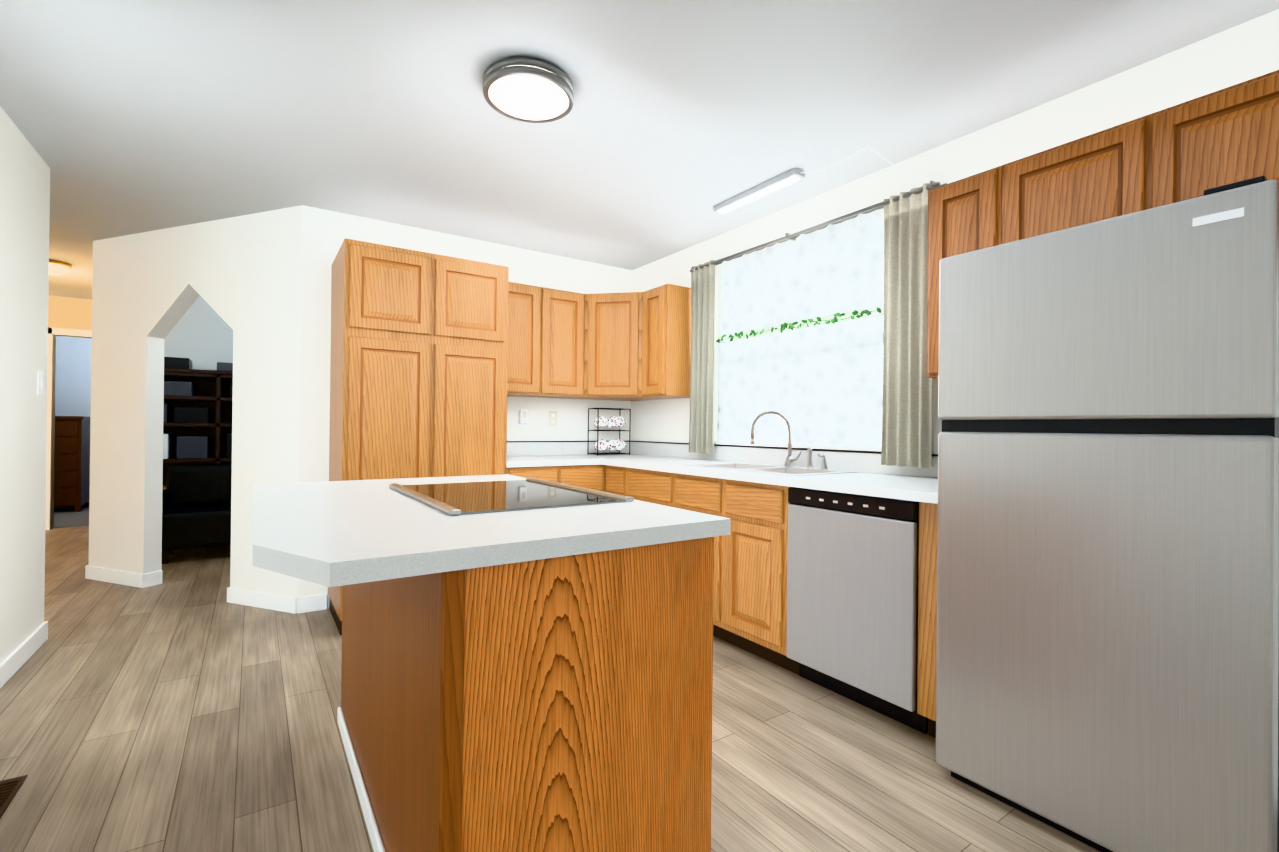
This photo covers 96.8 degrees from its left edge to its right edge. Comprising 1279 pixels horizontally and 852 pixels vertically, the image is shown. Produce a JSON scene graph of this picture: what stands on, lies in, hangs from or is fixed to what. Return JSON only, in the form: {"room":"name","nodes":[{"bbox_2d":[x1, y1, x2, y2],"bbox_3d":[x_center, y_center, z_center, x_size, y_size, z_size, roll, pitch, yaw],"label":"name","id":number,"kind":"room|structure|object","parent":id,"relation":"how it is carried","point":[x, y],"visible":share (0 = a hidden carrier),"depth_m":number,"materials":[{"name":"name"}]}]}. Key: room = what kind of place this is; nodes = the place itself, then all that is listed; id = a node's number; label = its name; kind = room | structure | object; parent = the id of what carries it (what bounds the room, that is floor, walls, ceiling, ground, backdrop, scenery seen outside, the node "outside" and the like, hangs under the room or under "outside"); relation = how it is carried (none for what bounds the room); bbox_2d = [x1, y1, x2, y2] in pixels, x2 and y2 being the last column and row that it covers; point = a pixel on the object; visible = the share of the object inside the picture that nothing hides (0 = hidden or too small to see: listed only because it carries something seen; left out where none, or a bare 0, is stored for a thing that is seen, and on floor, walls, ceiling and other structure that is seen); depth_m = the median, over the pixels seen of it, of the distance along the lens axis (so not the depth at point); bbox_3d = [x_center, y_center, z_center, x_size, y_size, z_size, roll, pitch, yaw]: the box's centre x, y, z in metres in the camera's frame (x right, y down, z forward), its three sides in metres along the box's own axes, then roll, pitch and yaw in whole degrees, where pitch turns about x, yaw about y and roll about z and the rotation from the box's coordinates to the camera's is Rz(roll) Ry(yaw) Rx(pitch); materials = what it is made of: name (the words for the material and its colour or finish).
{"room":"kitchen","nodes":[
{"label":"kitchen","id":0,"kind":"room"},
{"bbox_2d":[0,106,49,663],"bbox_3d":[-1.393,-0.103,0.371,0.120,2.440,6.120,1,0,-34],"label":"wall","id":1,"kind":"structure","parent":0,"point":[24,221],"depth_m":2.62,"materials":[{"name":"paint"}]},
{"bbox_2d":[0,621,47,688],"bbox_3d":[-1.400,1.070,0.452,0.043,0.095,6.013,1,0,-34],"label":"baseboard","id":2,"kind":"structure","parent":1,"relation":"attached to","point":[13,662],"depth_m":2.62,"materials":[{"name":"white wood"}]},
{"bbox_2d":[37,371,42,395],"bbox_3d":[-2.983,-0.213,2.829,0.010,0.120,0.075,1,0,-34],"label":"light switch","id":3,"kind":"object","parent":1,"relation":"attached to","point":[39,382],"visible":1,"depth_m":2.81,"materials":[{"name":"white plastic"}]},
{"bbox_2d":[48,296,90,528],"bbox_3d":[-6.116,-0.136,6.011,1.410,2.440,0.120,1,0,-34],"label":"wall","id":4,"kind":"structure","parent":0,"point":[69,313],"depth_m":5.99,"materials":[{"name":"paint"}]},
{"bbox_2d":[45,327,91,529],"bbox_3d":[-5.877,0.032,6.165,0.843,2.110,0.135,1,0,-34],"label":"door frame","id":5,"kind":"structure","parent":4,"relation":"attached to","point":[50,395],"depth_m":5.91,"materials":[{"name":"white wood"}]},
{"bbox_2d":[55,336,90,416],"bbox_3d":[-7.440,-0.145,7.771,3.440,2.440,0.120,1,0,-34],"label":"wall","id":6,"kind":"structure","parent":0,"point":[73,380],"depth_m":7.59,"materials":[{"name":"white paint"}]},
{"bbox_2d":[91,300,91,337],"bbox_3d":[-4.728,-0.124,5.319,0.100,2.440,2.827,1,0,-34],"label":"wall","id":7,"kind":"structure","parent":0,"point":[91,300],"depth_m":6.09,"materials":[{"name":"paint"}]},
{"bbox_2d":[88,205,301,597],"bbox_3d":[-2.981,-0.110,3.800,2.060,2.440,0.110,1,0,20],"label":"wall","id":8,"kind":"structure","parent":0,"point":[240,276],"depth_m":3.78,"materials":[{"name":"paint"}]},
{"bbox_2d":[85,565,161,587],"bbox_3d":[-3.702,1.056,4.023,0.408,0.095,0.602,1,0,-34],"label":"baseboard","id":9,"kind":"structure","parent":8,"relation":"attached to","point":[139,580],"depth_m":3.95,"materials":[{"name":"white wood"}]},
{"bbox_2d":[227,587,298,613],"bbox_3d":[-2.343,1.069,3.511,0.355,0.095,0.555,1,0,-34],"label":"baseboard","id":10,"kind":"structure","parent":8,"relation":"attached to","point":[288,604],"depth_m":3.47,"materials":[{"name":"white wood"}]},
{"bbox_2d":[164,296,232,369],"bbox_3d":[-3.221,-0.105,6.286,3.691,2.440,0.120,1,0,-34],"label":"wall","id":11,"kind":"structure","parent":0,"point":[200,335],"depth_m":5.50,"materials":[{"name":"white paint"}]},
{"bbox_2d":[297,205,631,608],"bbox_3d":[-1.087,-0.089,4.110,2.370,2.440,0.120,1,0,-34],"label":"wall","id":12,"kind":"structure","parent":0,"point":[325,233],"depth_m":3.72,"materials":[{"name":"paint"}]},
{"bbox_2d":[517,409,527,423],"bbox_3d":[-0.854,-0.069,4.167,0.070,0.115,0.046,1,0,-34],"label":"electrical outlet","id":13,"kind":"object","parent":12,"relation":"attached to","point":[522,416],"visible":1,"depth_m":4.15,"materials":[{"name":"white plastic"}]},
{"bbox_2d":[507,282,584,397],"bbox_3d":[-0.770,-0.591,4.053,0.696,0.750,0.322,1,0,-34],"label":"upper cabinet","id":14,"kind":"object","parent":12,"relation":"attached to","point":[545,342],"visible":0.81,"depth_m":3.94,"materials":[{"name":"brown wood"}]},
{"bbox_2d":[549,411,556,425],"bbox_3d":[-0.658,-0.056,4.323,0.070,0.115,0.008,1,0,-34],"label":"electrical outlet","id":15,"kind":"object","parent":12,"relation":"attached to","point":[552,418],"visible":1,"depth_m":4.32,"materials":[{"name":"beige plastic"}]},
{"bbox_2d":[567,292,675,400],"bbox_3d":[-0.149,-0.584,4.303,0.608,0.750,0.608,1,0,-34],"label":"upper cabinet","id":16,"kind":"object","parent":12,"relation":"attached to","point":[613,326],"visible":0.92,"depth_m":4.08,"materials":[{"name":"brown wood"}]},
{"bbox_2d":[0,526,1099,851],"bbox_3d":[-2.749,1.142,3.517,6.600,0.060,13.000,1,0,-34],"label":"floor","id":17,"kind":"structure","parent":0,"point":[184,706],"depth_m":1.99,"materials":[{"name":"brown wood"}]},
{"bbox_2d":[0,775,27,817],"bbox_3d":[-1.905,1.112,1.636,0.120,0.007,0.340,1,0,-34],"label":"floor vent","id":18,"kind":"object","parent":17,"relation":"in","point":[9,788],"visible":1,"depth_m":1.73,"materials":[{"name":"brown metal"}]},
{"bbox_2d":[53,505,88,527],"bbox_3d":[-6.834,1.076,6.858,3.200,0.006,2.080,1,0,-34],"label":"carpet floor","id":19,"kind":"structure","parent":17,"relation":"on","point":[66,516],"depth_m":6.67,"materials":[{"name":"grey carpet"}]},
{"bbox_2d":[54,416,89,511],"bbox_3d":[-7.519,0.472,7.031,0.990,1.200,0.520,1,0,-34],"label":"dresser","id":20,"kind":"object","parent":19,"relation":"on","point":[72,464],"visible":0.25,"depth_m":7.06,"materials":[{"name":"brown wood"}]},
{"bbox_2d":[162,464,231,563],"bbox_3d":[-3.750,0.725,4.854,0.620,0.760,0.500,1,0,-34],"label":"sofa","id":21,"kind":"object","parent":17,"relation":"on","point":[197,498],"visible":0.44,"depth_m":4.80,"materials":[{"name":"black leather"}]},
{"bbox_2d":[163,357,232,546],"bbox_3d":[-3.977,0.249,5.339,1.540,1.711,0.440,1,0,-34],"label":"shelf","id":22,"kind":"object","parent":17,"relation":"on","point":[197,423],"visible":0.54,"depth_m":5.19,"materials":[{"name":"black wood"}]},
{"bbox_2d":[328,238,508,634],"bbox_3d":[-1.353,0.071,3.475,0.900,2.110,0.627,1,0,-34],"label":"pantry","id":23,"kind":"object","parent":17,"relation":"on","point":[418,363],"visible":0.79,"depth_m":3.19,"materials":[{"name":"brown wood"}]},
{"bbox_2d":[337,534,729,851],"bbox_3d":[-0.473,0.694,1.767,0.671,0.874,1.391,1,0,-34],"label":"kitchen island","id":24,"kind":"object","parent":17,"relation":"on","point":[526,664],"depth_m":1.20,"materials":[{"name":"brown wood"}]},
{"bbox_2d":[252,474,730,586],"bbox_3d":[-0.581,0.234,1.696,0.950,0.038,1.445,1,0,-34],"label":"island countertop","id":25,"kind":"structure","parent":24,"relation":"on","point":[351,532],"depth_m":1.19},
{"bbox_2d":[388,477,635,513],"bbox_3d":[-0.441,0.210,1.812,0.530,0.014,0.738,1,0,-34],"label":"cooktop","id":26,"kind":"object","parent":25,"relation":"in","point":[446,495],"depth_m":1.74,"materials":[{"name":"black glass"}]},
{"bbox_2d":[506,441,605,491],"bbox_3d":[-0.692,0.624,3.938,0.721,1.022,0.608,1,0,-34],"label":"base cabinet","id":27,"kind":"object","parent":17,"relation":"on","point":[546,460],"visible":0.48,"depth_m":3.80,"materials":[{"name":"brown wood"}]},
{"bbox_2d":[562,441,937,737],"bbox_3d":[0.485,0.634,3.325,0.633,1.022,2.946,1,0,-34],"label":"base cabinet","id":28,"kind":"object","parent":17,"relation":"on","point":[744,489],"visible":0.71,"depth_m":2.78,"materials":[{"name":"brown wood"}]},
{"bbox_2d":[587,408,630,455],"bbox_3d":[-0.235,0.044,4.437,0.298,0.363,0.166,1,0,-34],"label":"mug rack","id":29,"kind":"object","parent":28,"relation":"on","point":[619,421],"visible":1,"depth_m":4.40,"materials":[{"name":"black metal"}]},
{"bbox_2d":[750,410,826,468],"bbox_3d":[0.815,0.069,3.108,0.214,0.316,0.386,1,0,-34],"label":"faucet","id":30,"kind":"object","parent":28,"relation":"on","point":[790,460],"visible":1,"depth_m":3.19,"materials":[{"name":"silver metal"}]},
{"bbox_2d":[786,487,927,733],"bbox_3d":[1.066,0.715,2.469,0.578,0.868,0.592,1,0,-34],"label":"dishwasher","id":31,"kind":"object","parent":17,"relation":"on","point":[852,593],"visible":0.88,"depth_m":2.26,"materials":[{"name":"silver metal"}]},
{"bbox_2d":[936,176,1278,851],"bbox_3d":[1.475,0.296,1.751,0.716,1.710,0.745,1,0,-34],"label":"fridge","id":32,"kind":"object","parent":17,"relation":"on","point":[1107,665],"visible":1,"depth_m":1.47,"materials":[{"name":"silver metal"}]},
{"bbox_2d":[0,0,1278,299],"bbox_3d":[-2.723,-1.368,3.524,6.600,0.080,13.000,1,0,-34],"label":"ceiling","id":33,"kind":"structure","parent":0,"point":[672,128],"depth_m":2.28,"materials":[{"name":"paint"}]},
{"bbox_2d":[49,259,71,275],"bbox_3d":[-4.859,-1.296,4.672,0.260,0.099,0.260,1,0,-34],"label":"hall ceiling light","id":34,"kind":"object","parent":33,"relation":"attached to","point":[57,268],"visible":0.52,"depth_m":4.65,"materials":[{"name":"white glass"}]},
{"bbox_2d":[483,57,573,122],"bbox_3d":[-0.420,-1.262,2.164,0.340,0.089,0.340,1,0,-34],"label":"flush ceiling light","id":35,"kind":"object","parent":33,"relation":"attached to","point":[528,90],"visible":1,"depth_m":2.09,"materials":[{"name":"white glass"}]},
{"bbox_2d":[713,168,804,213],"bbox_3d":[0.639,-1.273,3.114,0.080,0.039,0.614,1,0,-34],"label":"led strip","id":36,"kind":"object","parent":33,"relation":"attached to","point":[768,187],"visible":0.96,"depth_m":3.05,"materials":[{"name":"grey plastic"}]},
{"bbox_2d":[800,145,942,181],"bbox_3d":[1.044,-1.192,2.676,0.364,0.196,0.582,1,0,-34],"label":"cord","id":37,"kind":"object","parent":33,"relation":"hanging from","point":[879,155],"visible":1,"depth_m":2.60,"materials":[{"name":"white plastic"}]},
{"bbox_2d":[630,9,1278,453],"bbox_3d":[1.607,-0.066,2.362,0.120,2.440,6.040,1,0,-34],"label":"wall","id":38,"kind":"structure","parent":0,"point":[1234,55],"depth_m":2.41,"materials":[{"name":"paint"}]},
{"bbox_2d":[642,284,690,397],"bbox_3d":[0.222,-0.581,4.011,0.322,0.750,0.288,1,0,-34],"label":"upper cabinet","id":39,"kind":"object","parent":38,"relation":"attached to","point":[666,352],"visible":0.92,"depth_m":3.88,"materials":[{"name":"brown wood"}]},
{"bbox_2d":[714,280,880,451],"bbox_3d":[0.936,-0.425,3.307,0.123,1.148,1.460,1,0,-34],"label":"window","id":40,"kind":"structure","parent":38,"relation":"in","point":[872,448],"depth_m":3.27,"materials":[{"name":"white"}]},
{"bbox_2d":[689,180,946,467],"bbox_3d":[0.878,-0.456,3.236,0.172,1.280,1.717,1,0,-34],"label":"curtains","id":41,"kind":"object","parent":38,"relation":"attached to","point":[858,380],"visible":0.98,"depth_m":3.09,"materials":[{"name":"white fabric"}]},
{"bbox_2d":[689,260,714,453],"bbox_3d":[0.417,-0.454,3.807,0.051,1.270,0.240,1,0,-34],"label":"curtain","id":42,"kind":"object","parent":41,"relation":"hanging from","point":[701,427],"depth_m":3.78,"materials":[{"name":"fabric"}]},
{"bbox_2d":[881,183,931,467],"bbox_3d":[1.229,-0.449,2.611,0.051,1.270,0.240,1,0,-34],"label":"curtain","id":43,"kind":"object","parent":41,"relation":"hanging from","point":[906,388],"depth_m":2.62,"materials":[{"name":"fabric"}]},
{"bbox_2d":[926,165,1001,378],"bbox_3d":[1.382,-0.583,2.305,0.322,0.770,0.278,1,0,-34],"label":"upper cabinet","id":44,"kind":"object","parent":38,"relation":"attached to","point":[965,215],"depth_m":2.23,"materials":[{"name":"brown wood"}]},
{"bbox_2d":[1002,118,1137,243],"bbox_3d":[1.581,-0.767,2.015,0.322,0.400,0.420,1,0,-34],"label":"upper cabinet","id":45,"kind":"object","parent":38,"relation":"attached to","point":[1091,178],"depth_m":1.91,"materials":[{"name":"brown wood"}]},
{"bbox_2d":[1138,70,1278,210],"bbox_3d":[1.816,-0.766,1.670,0.322,0.400,0.415,1,0,-34],"label":"upper cabinet","id":46,"kind":"object","parent":38,"relation":"attached to","point":[1194,148],"depth_m":1.64,"materials":[{"name":"brown wood"}]},
{"label":"outside","id":47,"kind":"structure","parent":0,"visible":0},
{"bbox_2d":[730,305,883,339],"bbox_3d":[1.473,-0.443,3.721,0.020,3.200,4.200,1,0,-34],"label":"garland","id":48,"kind":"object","parent":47,"point":[830,316],"depth_m":4.04}
]}

